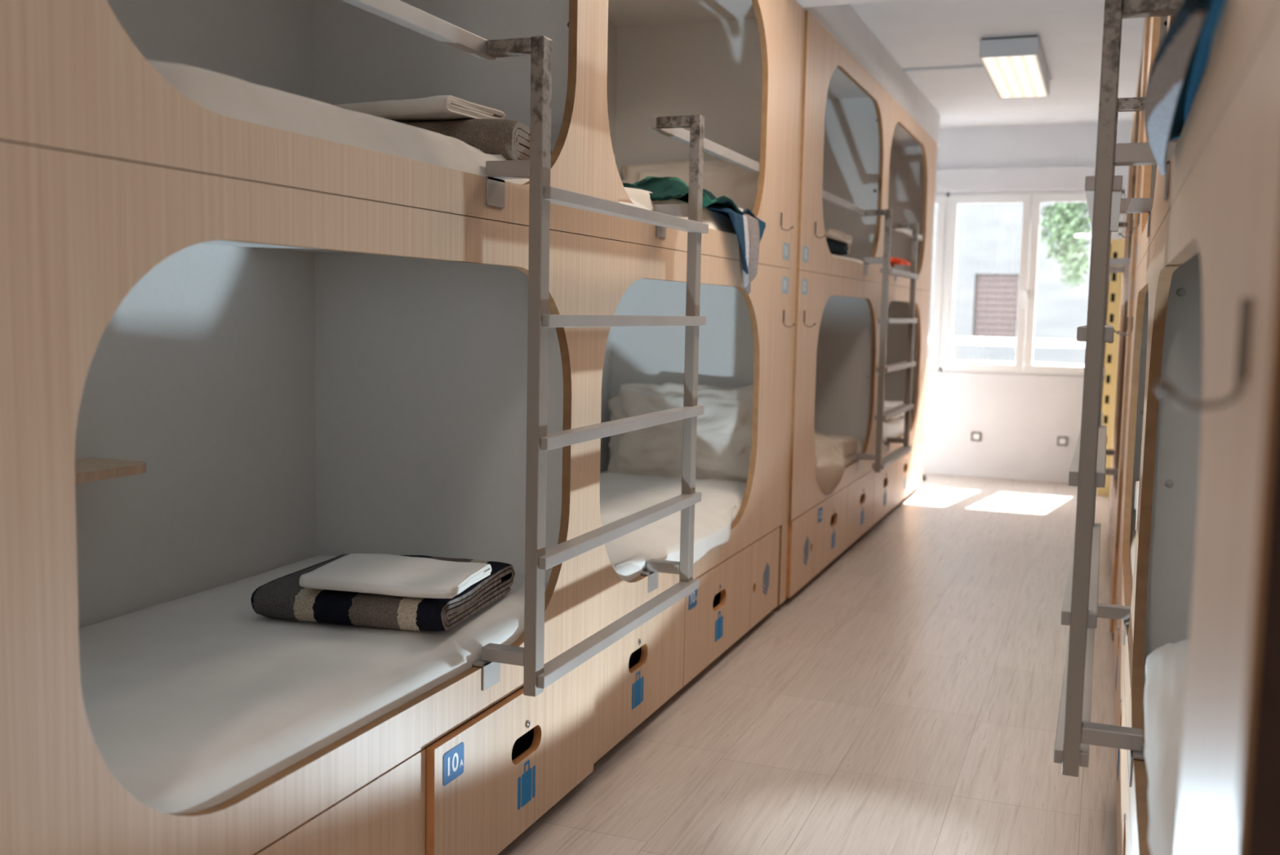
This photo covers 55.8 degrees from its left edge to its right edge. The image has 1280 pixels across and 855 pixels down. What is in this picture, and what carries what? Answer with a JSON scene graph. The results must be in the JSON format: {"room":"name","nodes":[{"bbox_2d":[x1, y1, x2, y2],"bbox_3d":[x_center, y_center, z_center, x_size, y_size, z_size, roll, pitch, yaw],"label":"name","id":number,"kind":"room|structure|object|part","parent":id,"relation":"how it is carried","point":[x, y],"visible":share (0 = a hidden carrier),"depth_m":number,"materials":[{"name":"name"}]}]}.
{"room":"dormitory","nodes":[
{"label":"dormitory","id":0,"kind":"room"},
{"bbox_2d":[497,473,1116,854],"bbox_3d":[0.808,0.952,3.656,3.600,0.120,12.020,3,6,21],"label":"floor","id":1,"kind":"structure","parent":0,"point":[904,699],"depth_m":3.67,"materials":[{"name":"brown wood"}]},
{"bbox_2d":[0,0,804,854],"bbox_3d":[-0.469,-0.308,3.161,0.869,2.429,4.148,3,6,21],"label":"bunk bed","id":2,"kind":"object","parent":1,"relation":"on","point":[231,350],"visible":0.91,"depth_m":2.90,"materials":[{"name":"brown wood"}]},
{"bbox_2d":[74,457,146,484],"bbox_3d":[-1.234,0.111,2.164,0.164,0.020,0.815,3,6,21],"label":"shelf","id":3,"kind":"object","parent":2,"relation":"attached to","point":[86,469],"depth_m":2.44,"materials":[{"name":"brown wood"}]},
{"bbox_2d":[78,555,547,813],"bbox_3d":[-0.886,0.523,2.264,0.764,0.171,1.996,3,6,21],"label":"mattress","id":4,"kind":"object","parent":2,"relation":"on","point":[192,702],"visible":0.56,"depth_m":2.22,"materials":[{"name":"white fabric"}]},
{"bbox_2d":[250,553,515,631],"bbox_3d":[-0.567,0.365,2.750,0.446,0.075,0.455,3,6,14],"label":"folded blanket","id":5,"kind":"object","parent":4,"relation":"on","point":[283,597],"visible":0.59,"depth_m":2.56,"materials":[{"name":"fabric"}]},
{"bbox_2d":[298,553,491,598],"bbox_3d":[-0.526,0.319,2.636,0.339,0.034,0.275,2,6,12],"label":"sheet","id":6,"kind":"object","parent":5,"relation":"on","point":[372,573],"visible":1,"depth_m":2.58,"materials":[{"name":"white fabric"}]},
{"bbox_3d":[-0.568,0.821,2.030,0.020,0.327,0.756,3,6,21],"label":"drawer","id":7,"kind":"part","parent":2,"relation":"part of","materials":[{"name":"brown wood"}]},
{"bbox_3d":[-0.127,-0.982,2.913,0.022,1.027,4.043,3,6,21],"label":"panel","id":8,"kind":"part","parent":2,"relation":"part of","materials":[{"name":"brown wood"}]},
{"bbox_3d":[-0.375,0.676,2.433,0.001,0.066,0.082,3,6,21],"label":"number plate","id":9,"kind":"part","parent":2,"relation":"part of","materials":[{"name":"blue plastic"}]},
{"bbox_3d":[-0.270,0.758,2.749,0.020,0.327,0.796,3,6,21],"label":"drawer","id":10,"kind":"part","parent":2,"relation":"part of","materials":[{"name":"brown wood"}]},
{"bbox_2d":[341,0,759,696],"bbox_3d":[-0.087,-0.153,2.980,0.170,1.357,3.120,3,6,21],"label":"ladder","id":11,"kind":"object","parent":2,"relation":"attached to","point":[538,675],"visible":0.91,"depth_m":2.57,"materials":[{"name":"metal"}]},
{"bbox_3d":[-0.506,-0.733,1.999,0.026,0.033,1.091,3,6,21],"label":"guard rail","id":12,"kind":"part","parent":11,"relation":"part of","materials":[{"name":"metal"}]},
{"bbox_3d":[-0.258,-0.774,2.465,0.100,0.028,0.040,3,6,21],"label":"rail arm","id":13,"kind":"part","parent":11,"relation":"part of","materials":[{"name":"metal"}]},
{"bbox_3d":[-0.212,-0.110,2.506,0.029,1.357,0.042,3,6,21],"label":"post","id":14,"kind":"part","parent":11,"relation":"part of","materials":[{"name":"metal"}]},
{"bbox_3d":[0.100,-0.855,3.390,0.100,0.028,0.040,3,6,21],"label":"rail arm","id":15,"kind":"part","parent":11,"relation":"part of","materials":[{"name":"metal"}]},
{"bbox_3d":[0.146,-0.192,3.430,0.029,1.357,0.042,3,6,21],"label":"post","id":16,"kind":"part","parent":11,"relation":"part of","materials":[{"name":"metal"}]},
{"bbox_3d":[0.228,-0.900,3.893,0.026,0.033,1.074,3,6,21],"label":"guard rail","id":17,"kind":"part","parent":11,"relation":"part of","materials":[{"name":"metal"}]},
{"bbox_3d":[-0.006,0.693,3.480,0.020,0.327,0.756,3,6,21],"label":"drawer","id":18,"kind":"part","parent":2,"relation":"part of","materials":[{"name":"brown wood"}]},
{"bbox_2d":[600,470,746,581],"bbox_3d":[-0.143,0.354,4.181,0.764,0.170,2.080,3,6,21],"label":"mattress","id":19,"kind":"object","parent":2,"relation":"on","point":[621,495],"visible":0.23,"depth_m":4.47,"materials":[{"name":"white fabric"}]},
{"bbox_2d":[601,500,735,568],"bbox_3d":[0.073,0.360,3.921,0.257,0.132,1.160,3,6,21],"label":"sheet","id":20,"kind":"object","parent":19,"relation":"on","point":[660,539],"visible":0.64,"depth_m":3.86,"materials":[{"name":"white fabric"}]},
{"bbox_2d":[607,382,753,482],"bbox_3d":[0.198,0.025,4.996,0.759,0.418,0.190,4,6,23],"label":"pillow","id":21,"kind":"object","parent":19,"relation":"on","point":[724,429],"visible":0.66,"depth_m":4.95,"materials":[{"name":"white fabric"}]},
{"bbox_3d":[0.171,0.547,3.889,0.001,0.066,0.082,3,6,21],"label":"number plate","id":22,"kind":"part","parent":2,"relation":"part of","materials":[{"name":"blue plastic"}]},
{"bbox_3d":[0.269,0.630,4.189,0.020,0.327,0.761,3,6,21],"label":"drawer","id":23,"kind":"part","parent":2,"relation":"part of","materials":[{"name":"brown wood"}]},
{"bbox_2d":[676,199,765,294],"bbox_3d":[0.290,-0.623,4.180,0.213,0.325,0.482,3,6,21],"label":"blanket","id":24,"kind":"object","parent":2,"relation":"hanging from","point":[749,230],"visible":0.88,"depth_m":4.14,"materials":[{"name":"blue fabric"}]},
{"bbox_3d":[0.482,0.582,4.737,0.020,0.327,0.411,3,6,21],"label":"locker door","id":25,"kind":"part","parent":2,"relation":"part of","materials":[{"name":"brown wood"}]},
{"bbox_3d":[0.574,-0.561,4.775,0.001,0.066,0.098,3,6,21],"label":"number plate","id":26,"kind":"part","parent":2,"relation":"part of","materials":[{"name":"blue"}]},
{"bbox_3d":[0.576,-0.692,4.763,0.001,0.066,0.098,3,6,21],"label":"number plate","id":27,"kind":"part","parent":2,"relation":"part of","materials":[{"name":"blue"}]},
{"bbox_3d":[-0.865,-0.456,2.170,0.764,0.169,1.996,3,6,21],"label":"mattress","id":28,"kind":"object","parent":2,"relation":"on","visible":0},
{"bbox_2d":[146,59,529,184],"bbox_3d":[-0.505,-0.506,2.185,0.153,0.124,1.221,3,6,21],"label":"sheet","id":29,"kind":"object","parent":28,"relation":"on","point":[221,94],"visible":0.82,"depth_m":1.98,"materials":[{"name":"white fabric"}]},
{"bbox_2d":[400,118,551,159],"bbox_3d":[-0.454,-0.640,2.805,0.437,0.109,0.354,2,6,11],"label":"folded blanket","id":30,"kind":"object","parent":28,"relation":"on","point":[510,139],"visible":0.23,"depth_m":2.62,"materials":[{"name":"grey fabric"}]},
{"bbox_2d":[334,95,505,122],"bbox_3d":[-0.518,-0.707,2.742,0.365,0.040,0.240,4,6,27],"label":"sheet","id":31,"kind":"object","parent":30,"relation":"on","point":[438,108],"visible":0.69,"depth_m":2.63,"materials":[{"name":"white fabric"}]},
{"bbox_3d":[-0.122,-0.626,4.086,0.764,0.170,2.080,3,6,21],"label":"mattress","id":32,"kind":"object","parent":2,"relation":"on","visible":0},
{"bbox_2d":[617,198,650,210],"bbox_3d":[-0.047,-0.613,3.263,0.102,0.064,0.270,3,6,21],"label":"cloth","id":33,"kind":"object","parent":32,"relation":"on","point":[636,204],"visible":0.25,"depth_m":3.25,"materials":[{"name":"white fabric"}]},
{"bbox_2d":[624,186,736,234],"bbox_3d":[0.108,-0.645,3.765,0.153,0.124,1.221,3,6,21],"label":"sheet","id":34,"kind":"object","parent":32,"relation":"on","point":[716,220],"visible":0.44,"depth_m":3.87,"materials":[{"name":"white fabric"}]},
{"bbox_2d":[622,176,755,219],"bbox_3d":[0.091,-0.746,3.901,0.351,0.114,0.904,3,6,21],"label":"blanket","id":35,"kind":"object","parent":32,"relation":"on","point":[662,188],"visible":0.48,"depth_m":3.69,"materials":[{"name":"teal fabric"}]},
{"bbox_2d":[619,159,759,212],"bbox_3d":[0.229,-0.918,4.938,0.769,0.350,0.143,3,6,22],"label":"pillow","id":36,"kind":"object","parent":32,"relation":"on","point":[721,178],"visible":0.16,"depth_m":4.87,"materials":[{"name":"white fabric"}]},
{"bbox_2d":[785,10,937,597],"bbox_3d":[0.995,-0.638,6.903,0.869,2.429,3.910,3,6,21],"label":"bunk bed","id":37,"kind":"object","parent":1,"relation":"on","point":[860,147],"visible":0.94,"depth_m":6.69,"materials":[{"name":"brown wood"}]},
{"bbox_3d":[0.705,0.534,5.279,0.020,0.327,0.456,3,6,21],"label":"locker door","id":38,"kind":"part","parent":37,"relation":"part of","materials":[{"name":"brown wood"}]},
{"bbox_3d":[0.684,-0.585,5.026,0.001,0.066,0.098,3,6,21],"label":"number plate","id":39,"kind":"part","parent":37,"relation":"part of","materials":[{"name":"blue"}]},
{"bbox_3d":[0.687,-0.717,5.014,0.001,0.066,0.098,3,6,21],"label":"number plate","id":40,"kind":"part","parent":37,"relation":"part of","materials":[{"name":"blue"}]},
{"bbox_3d":[0.827,0.401,5.548,0.001,0.066,0.082,3,6,21],"label":"number plate","id":41,"kind":"part","parent":37,"relation":"part of","materials":[{"name":"blue plastic"}]},
{"bbox_3d":[0.914,0.486,5.820,0.020,0.327,0.701,3,6,21],"label":"drawer","id":42,"kind":"part","parent":37,"relation":"part of","materials":[{"name":"brown wood"}]},
{"bbox_2d":[831,253,863,262],"bbox_3d":[0.620,-0.792,5.969,0.764,0.170,1.882,3,6,21],"label":"mattress","id":43,"kind":"object","parent":37,"relation":"on","point":[835,255],"visible":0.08,"depth_m":6.11,"materials":[{"name":"white fabric"}]},
{"bbox_2d":[826,239,849,255],"bbox_3d":[0.806,-0.920,6.169,0.425,0.065,0.598,3,6,21],"label":"folded blanket","id":44,"kind":"object","parent":43,"relation":"on","point":[835,248],"visible":0.08,"depth_m":6.11,"materials":[{"name":"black fabric"}]},
{"bbox_2d":[824,228,852,244],"bbox_3d":[0.814,-0.978,6.181,0.448,0.054,0.622,3,6,19],"label":"sheet","id":45,"kind":"object","parent":44,"relation":"on","point":[835,235],"visible":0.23,"depth_m":6.02,"materials":[{"name":"white fabric"}]},
{"bbox_2d":[844,438,864,465],"bbox_3d":[0.600,0.188,6.063,0.764,0.170,1.882,3,6,21],"label":"mattress","id":46,"kind":"object","parent":37,"relation":"on","point":[849,459],"visible":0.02,"depth_m":6.40,"materials":[{"name":"white fabric"}]},
{"bbox_2d":[813,430,857,494],"bbox_3d":[0.753,0.132,5.982,0.595,0.300,1.132,3,6,21],"label":"duvet","id":47,"kind":"object","parent":46,"relation":"on","point":[831,450],"visible":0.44,"depth_m":5.69,"materials":[{"name":"white fabric"}]},
{"bbox_3d":[1.334,-0.288,6.802,0.022,1.035,3.910,3,6,21],"label":"panel","id":48,"kind":"part","parent":37,"relation":"part of","materials":[{"name":"brown wood"}]},
{"bbox_3d":[1.176,0.427,6.496,0.020,0.327,0.746,3,6,21],"label":"drawer","id":49,"kind":"part","parent":37,"relation":"part of","materials":[{"name":"brown wood"}]},
{"bbox_3d":[1.355,-1.316,6.703,0.022,1.027,3.910,3,6,21],"label":"panel","id":50,"kind":"part","parent":37,"relation":"part of","materials":[{"name":"brown wood"}]},
{"bbox_2d":[822,190,923,472],"bbox_3d":[1.390,-0.486,6.758,0.170,1.357,3.100,3,6,21],"label":"ladder","id":51,"kind":"object","parent":37,"relation":"attached to","point":[880,463],"visible":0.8,"depth_m":6.33,"materials":[{"name":"metal"}]},
{"bbox_3d":[0.971,-1.066,5.777,0.026,0.033,1.071,3,6,21],"label":"guard rail","id":52,"kind":"part","parent":51,"relation":"part of","materials":[{"name":"metal"}]},
{"bbox_3d":[1.216,-1.106,6.234,0.100,0.028,0.040,3,6,21],"label":"rail arm","id":53,"kind":"part","parent":51,"relation":"part of","materials":[{"name":"metal"}]},
{"bbox_3d":[1.262,-0.442,6.274,0.029,1.357,0.042,3,6,21],"label":"post","id":54,"kind":"part","parent":51,"relation":"part of","materials":[{"name":"metal"}]},
{"bbox_3d":[1.554,-1.183,7.107,0.100,0.028,0.040,3,6,21],"label":"rail arm","id":55,"kind":"part","parent":51,"relation":"part of","materials":[{"name":"metal"}]},
{"bbox_3d":[1.692,-1.230,7.636,0.026,0.033,1.129,3,6,21],"label":"guard rail","id":56,"kind":"part","parent":51,"relation":"part of","materials":[{"name":"metal"}]},
{"bbox_3d":[1.600,-0.519,7.148,0.029,1.357,0.042,3,6,21],"label":"post","id":57,"kind":"part","parent":51,"relation":"part of","materials":[{"name":"metal"}]},
{"bbox_3d":[1.448,0.365,7.197,0.020,0.327,0.756,3,6,21],"label":"drawer","id":58,"kind":"part","parent":37,"relation":"part of","materials":[{"name":"brown wood"}]},
{"bbox_2d":[882,413,912,442],"bbox_3d":[1.300,0.029,7.869,0.764,0.172,1.956,3,6,21],"label":"mattress","id":59,"kind":"object","parent":37,"relation":"on","point":[895,428],"visible":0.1,"depth_m":7.74,"materials":[{"name":"white fabric"}]},
{"bbox_2d":[884,400,904,418],"bbox_3d":[1.472,-0.125,8.137,0.684,0.157,0.806,3,6,21],"label":"duvet","id":60,"kind":"object","parent":59,"relation":"on","point":[888,405],"visible":0.05,"depth_m":7.97,"materials":[{"name":"white fabric"}]},
{"bbox_3d":[1.722,0.302,7.904,0.020,0.327,0.756,3,6,21],"label":"drawer","id":61,"kind":"part","parent":37,"relation":"part of","materials":[{"name":"brown wood"}]},
{"bbox_3d":[1.938,0.253,8.461,0.020,0.327,0.436,3,6,21],"label":"locker door","id":62,"kind":"part","parent":37,"relation":"part of","materials":[{"name":"brown wood"}]},
{"bbox_3d":[1.320,-0.950,7.774,0.764,0.169,1.957,3,6,21],"label":"mattress","id":63,"kind":"object","parent":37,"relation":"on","visible":0},
{"bbox_2d":[889,257,911,267],"bbox_3d":[1.645,-1.062,7.855,0.218,0.078,0.648,3,6,22],"label":"garment","id":64,"kind":"object","parent":63,"relation":"on","point":[894,261],"visible":0.38,"depth_m":7.63,"materials":[{"name":"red fabric"}]},
{"bbox_2d":[922,473,926,480],"bbox_3d":[2.022,0.347,9.147,0.280,0.082,0.092,3,6,21],"label":"shoe","id":65,"kind":"object","parent":1,"relation":"on","point":[924,478],"visible":0.13,"depth_m":9.09,"materials":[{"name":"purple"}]},
{"bbox_2d":[1096,239,1124,496],"bbox_3d":[3.533,-0.409,8.472,0.560,1.780,0.358,3,6,21],"label":"wooden rack","id":66,"kind":"object","parent":1,"relation":"on","point":[1117,246],"visible":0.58,"depth_m":8.38,"materials":[{"name":"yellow wood"}]},
{"bbox_2d":[1109,17,1150,632],"bbox_3d":[2.879,-0.529,6.182,0.869,2.429,3.910,3,6,21],"label":"bunk bed","id":67,"kind":"object","parent":1,"relation":"on","point":[1137,129],"visible":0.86,"depth_m":5.03,"materials":[{"name":"brown wood"}]},
{"bbox_3d":[3.129,0.322,8.006,0.020,0.327,0.436,3,6,21],"label":"locker door","id":68,"kind":"part","parent":67,"relation":"part of","materials":[{"name":"brown wood"}]},
{"bbox_3d":[2.913,0.371,7.448,0.020,0.327,0.756,3,6,21],"label":"drawer","id":69,"kind":"part","parent":67,"relation":"part of","materials":[{"name":"brown wood"}]},
{"bbox_3d":[2.639,0.433,6.742,0.020,0.327,0.756,3,6,21],"label":"drawer","id":70,"kind":"part","parent":67,"relation":"part of","materials":[{"name":"brown wood"}]},
{"bbox_3d":[2.367,0.495,6.040,0.020,0.327,0.746,3,6,21],"label":"drawer","id":71,"kind":"part","parent":67,"relation":"part of","materials":[{"name":"brown wood"}]},
{"bbox_3d":[2.105,0.555,5.364,0.020,0.327,0.701,3,6,21],"label":"drawer","id":72,"kind":"part","parent":67,"relation":"part of","materials":[{"name":"brown wood"}]},
{"bbox_3d":[1.895,0.603,4.823,0.020,0.327,0.456,3,6,21],"label":"locker door","id":73,"kind":"part","parent":67,"relation":"part of","materials":[{"name":"brown wood"}]},
{"bbox_2d":[1100,213,1133,487],"bbox_3d":[2.475,-0.424,6.343,0.170,1.357,3.100,3,6,21],"label":"ladder","id":74,"kind":"object","parent":67,"relation":"attached to","point":[1113,261],"visible":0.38,"depth_m":5.92,"materials":[{"name":"metal"}]},
{"bbox_3d":[2.656,-1.120,6.685,0.100,0.028,0.040,3,6,21],"label":"rail arm","id":75,"kind":"part","parent":74,"relation":"part of","materials":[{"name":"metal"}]},
{"bbox_3d":[2.526,-0.219,6.346,0.022,1.035,3.910,3,6,21],"label":"panel","id":76,"kind":"part","parent":67,"relation":"part of","materials":[{"name":"brown wood"}]},
{"bbox_3d":[2.548,-1.247,6.247,0.022,1.027,3.910,3,6,21],"label":"panel","id":77,"kind":"part","parent":67,"relation":"part of","materials":[{"name":"brown wood"}]},
{"bbox_2d":[1113,0,1279,854],"bbox_3d":[1.438,-0.198,2.432,0.869,2.429,4.148,3,6,21],"label":"bunk bed","id":78,"kind":"object","parent":1,"relation":"on","point":[1205,355],"visible":0.88,"depth_m":0.98,"materials":[{"name":"brown wood"}]},
{"bbox_3d":[1.695,0.652,4.273,0.020,0.327,0.411,3,6,21],"label":"locker door","id":79,"kind":"part","parent":78,"relation":"part of","materials":[{"name":"brown wood"}]},
{"bbox_2d":[1053,0,1183,786],"bbox_3d":[1.020,-0.089,2.556,0.170,1.357,3.120,3,6,21],"label":"ladder","id":80,"kind":"object","parent":78,"relation":"attached to","point":[1081,607],"visible":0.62,"depth_m":2.12,"materials":[{"name":"metal"}]},
{"bbox_3d":[0.792,-0.052,2.121,0.029,1.357,0.042,3,6,21],"label":"post","id":81,"kind":"part","parent":80,"relation":"part of","materials":[{"name":"metal"}]},
{"bbox_3d":[1.151,-0.134,3.046,0.029,1.357,0.042,3,6,21],"label":"post","id":82,"kind":"part","parent":80,"relation":"part of","materials":[{"name":"metal"}]},
{"bbox_3d":[1.224,-0.791,2.959,0.100,0.028,0.040,3,6,21],"label":"rail arm","id":83,"kind":"part","parent":80,"relation":"part of","materials":[{"name":"metal"}]},
{"bbox_3d":[0.866,-0.709,2.035,0.100,0.028,0.040,3,6,21],"label":"rail arm","id":84,"kind":"part","parent":80,"relation":"part of","materials":[{"name":"metal"}]},
{"bbox_3d":[1.482,0.700,3.724,0.020,0.327,0.761,3,6,21],"label":"drawer","id":85,"kind":"part","parent":78,"relation":"part of","materials":[{"name":"brown wood"}]},
{"bbox_3d":[1.208,0.763,3.016,0.020,0.327,0.756,3,6,21],"label":"drawer","id":86,"kind":"part","parent":78,"relation":"part of","materials":[{"name":"brown wood"}]},
{"bbox_3d":[0.926,0.827,2.291,0.020,0.327,0.796,3,6,21],"label":"drawer","id":87,"kind":"part","parent":78,"relation":"part of","materials":[{"name":"brown wood"}]},
{"bbox_2d":[1129,511,1136,585],"bbox_3d":[1.809,0.467,3.434,0.764,0.170,2.080,3,6,21],"label":"mattress","id":88,"kind":"object","parent":78,"relation":"on","point":[1133,531],"visible":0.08,"depth_m":3.96,"materials":[{"name":"white fabric"}]},
{"bbox_2d":[1134,480,1139,529],"bbox_3d":[1.602,0.319,3.223,0.508,0.180,1.256,3,6,21],"label":"sheet","id":89,"kind":"object","parent":88,"relation":"on","point":[1136,494],"visible":0.02,"depth_m":3.83,"materials":[{"name":"white fabric"}]},
{"bbox_2d":[1143,663,1146,715],"bbox_3d":[1.066,0.636,1.518,0.764,0.171,1.996,3,6,21],"label":"mattress","id":90,"kind":"object","parent":78,"relation":"on","point":[1144,664],"visible":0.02,"depth_m":2.46,"materials":[{"name":"white fabric"}]},
{"bbox_2d":[1143,639,1189,854],"bbox_3d":[0.816,0.459,1.335,0.479,0.267,1.265,3,6,21],"label":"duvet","id":91,"kind":"object","parent":90,"relation":"on","point":[1166,666],"visible":0.35,"depth_m":1.54,"materials":[{"name":"white fabric"}]},
{"bbox_3d":[1.088,-0.911,2.448,0.022,1.027,4.043,3,6,21],"label":"panel","id":92,"kind":"part","parent":78,"relation":"part of","materials":[{"name":"brown wood"}]},
{"bbox_3d":[0.372,-0.054,0.742,0.003,0.050,0.010,3,6,21],"label":"hook plate","id":93,"kind":"part","parent":78,"relation":"part of","materials":[{"name":"grey metal"}]},
{"bbox_3d":[1.087,-0.344,1.423,0.764,0.170,1.996,3,6,21],"label":"mattress","id":94,"kind":"object","parent":78,"relation":"on","visible":0},
{"bbox_2d":[1143,0,1226,175],"bbox_3d":[0.760,-0.403,1.413,0.317,0.108,0.921,3,6,21],"label":"blanket","id":95,"kind":"object","parent":94,"relation":"on","point":[1180,63],"visible":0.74,"depth_m":1.29,"materials":[{"name":"fabric"}]},
{"bbox_2d":[849,0,1144,128],"bbox_3d":[0.865,-1.814,3.389,3.600,0.120,12.020,3,6,21],"label":"ceiling","id":96,"kind":"structure","parent":0,"point":[917,33],"depth_m":6.51,"materials":[{"name":"paint"}]},
{"bbox_2d":[795,0,904,7],"bbox_3d":[1.183,-1.731,4.398,1.285,0.225,0.370,3,6,21],"label":"trim","id":97,"kind":"structure","parent":96,"relation":"attached to","point":[804,3],"depth_m":4.72,"materials":[{"name":"paint"}]},
{"bbox_2d":[795,0,940,147],"bbox_3d":[0.248,-1.805,4.975,0.878,0.228,8.280,3,6,21],"label":"wall","id":98,"kind":"structure","parent":96,"relation":"attached to","point":[842,22],"depth_m":6.32,"materials":[{"name":"paint"}]},
{"bbox_2d":[902,64,983,71],"bbox_3d":[1.772,-2.074,6.981,0.500,0.013,0.030,3,6,21],"label":"duct","id":99,"kind":"object","parent":96,"relation":"attached to","point":[962,67],"visible":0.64,"depth_m":6.97,"materials":[{"name":"grey metal"}]},
{"bbox_2d":[978,35,1049,99],"bbox_3d":[2.116,-2.005,6.783,0.290,0.100,1.260,3,6,21],"label":"ceiling lamp","id":100,"kind":"object","parent":96,"relation":"attached to","point":[1015,68],"visible":1,"depth_m":6.48,"materials":[{"name":"grey plastic"}]},
{"bbox_3d":[2.117,-2.048,6.779,0.270,0.012,1.240,3,6,21],"label":"ceiling plate","id":101,"kind":"part","parent":100,"relation":"part of","materials":[{"name":"grey metal"}]},
{"bbox_2d":[982,55,1046,97],"bbox_3d":[2.115,-1.963,6.787,0.266,0.008,1.236,3,6,21],"label":"diffuser","id":102,"kind":"object","parent":100,"relation":"attached to","point":[1010,76],"depth_m":6.71,"materials":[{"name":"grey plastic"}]},
{"bbox_2d":[922,121,1132,472],"bbox_3d":[3.040,-0.932,9.205,3.600,2.660,0.250,3,6,21],"label":"wall","id":103,"kind":"structure","parent":0,"point":[1020,419],"depth_m":9.18,"materials":[{"name":"white paint"}]},
{"bbox_2d":[971,431,981,440],"bbox_3d":[2.592,0.069,9.324,0.072,0.067,0.013,3,6,21],"label":"wall socket","id":104,"kind":"object","parent":103,"relation":"attached to","point":[975,436],"visible":1,"depth_m":9.32,"materials":[{"name":"grey plastic"}]},
{"bbox_3d":[2.592,0.069,9.325,0.048,0.045,0.010,3,6,21],"label":"socket plate","id":105,"kind":"part","parent":104,"relation":"part of","materials":[{"name":"white plastic"}]},
{"bbox_2d":[922,463,1069,482],"bbox_3d":[2.909,0.361,9.227,3.040,0.075,0.015,3,6,21],"label":"baseboard","id":106,"kind":"structure","parent":103,"relation":"attached to","point":[1046,476],"depth_m":9.29,"materials":[{"name":"white paint"}]},
{"bbox_2d":[927,335,1085,366],"bbox_3d":[2.722,-0.427,9.572,2.200,0.570,0.119,3,6,21],"label":"rail","id":107,"kind":"object","parent":103,"relation":"attached to","point":[956,340],"visible":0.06,"depth_m":9.51,"materials":[{"name":"white metal"}]},
{"bbox_2d":[927,189,1124,377],"bbox_3d":[2.624,-1.103,9.241,1.940,1.375,0.115,3,6,21],"label":"window","id":108,"kind":"structure","parent":103,"relation":"in","point":[948,203],"depth_m":9.18,"materials":[{"name":"white plastic"}]},
{"bbox_3d":[2.047,-1.137,9.472,0.635,1.335,0.055,3,6,21],"label":"sash","id":109,"kind":"part","parent":108,"relation":"part of","materials":[{"name":"white plastic"}]},
{"bbox_3d":[2.648,-1.103,9.242,0.600,1.335,0.055,3,6,21],"label":"sash","id":110,"kind":"part","parent":108,"relation":"part of","materials":[{"name":"white"}]},
{"bbox_3d":[2.906,-0.966,9.103,0.024,0.140,0.040,3,6,21],"label":"handle","id":111,"kind":"part","parent":108,"relation":"part of","materials":[{"name":"white plastic"}]},
{"bbox_3d":[3.216,-1.070,9.025,0.613,1.335,0.055,3,6,21],"label":"sash","id":112,"kind":"part","parent":108,"relation":"part of","materials":[{"name":"white"}]},
{"bbox_2d":[934,165,1128,191],"bbox_3d":[2.636,-1.871,9.129,1.960,0.165,0.028,3,6,21],"label":"trim","id":113,"kind":"structure","parent":103,"relation":"attached to","point":[1051,178],"depth_m":9.04,"materials":[{"name":"white paint"}]},
{"bbox_2d":[1057,435,1067,445],"bbox_3d":[3.179,0.103,9.100,0.072,0.067,0.013,3,6,21],"label":"wall socket","id":114,"kind":"object","parent":103,"relation":"attached to","point":[1063,441],"visible":1,"depth_m":9.10,"materials":[{"name":"grey plastic"}]},
{"bbox_3d":[3.179,0.103,9.100,0.048,0.045,0.010,3,6,21],"label":"socket plate","id":115,"kind":"part","parent":114,"relation":"part of","materials":[{"name":"white plastic"}]},
{"bbox_2d":[1244,364,1279,854],"bbox_3d":[0.694,-0.126,0.331,0.875,2.660,0.295,3,6,21],"label":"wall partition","id":116,"kind":"structure","parent":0,"point":[1263,824],"depth_m":0.61,"materials":[{"name":"beige wood"}]},
{"label":"outside","id":117,"kind":"structure","parent":0,"visible":0},
{"bbox_3d":[6.138,3.607,19.387,26.000,0.200,20.140,3,6,21],"label":"ground","id":118,"kind":"structure","parent":117,"visible":0},
{"bbox_2d":[928,202,1118,364],"bbox_3d":[4.991,-1.282,15.654,16.000,10.200,0.900,3,6,21],"label":"building","id":119,"kind":"structure","parent":118,"relation":"on","point":[988,253],"depth_m":15.30,"materials":[{"name":"stone"}]},
{"bbox_2d":[972,274,1019,337],"bbox_3d":[4.551,-1.507,15.394,0.580,0.880,0.045,3,6,21],"label":"window shutter","id":120,"kind":"object","parent":119,"relation":"hanging from","point":[994,296],"depth_m":15.38,"materials":[{"name":"brown wood"}]},
{"bbox_2d":[1038,202,1118,290],"bbox_3d":[5.296,0.428,11.980,3.341,7.530,0.693,3,6,21],"label":"tree","id":121,"kind":"object","parent":118,"relation":"on","point":[1068,248],"visible":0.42,"depth_m":12.05,"materials":[{"name":"green plant"}]}
]}

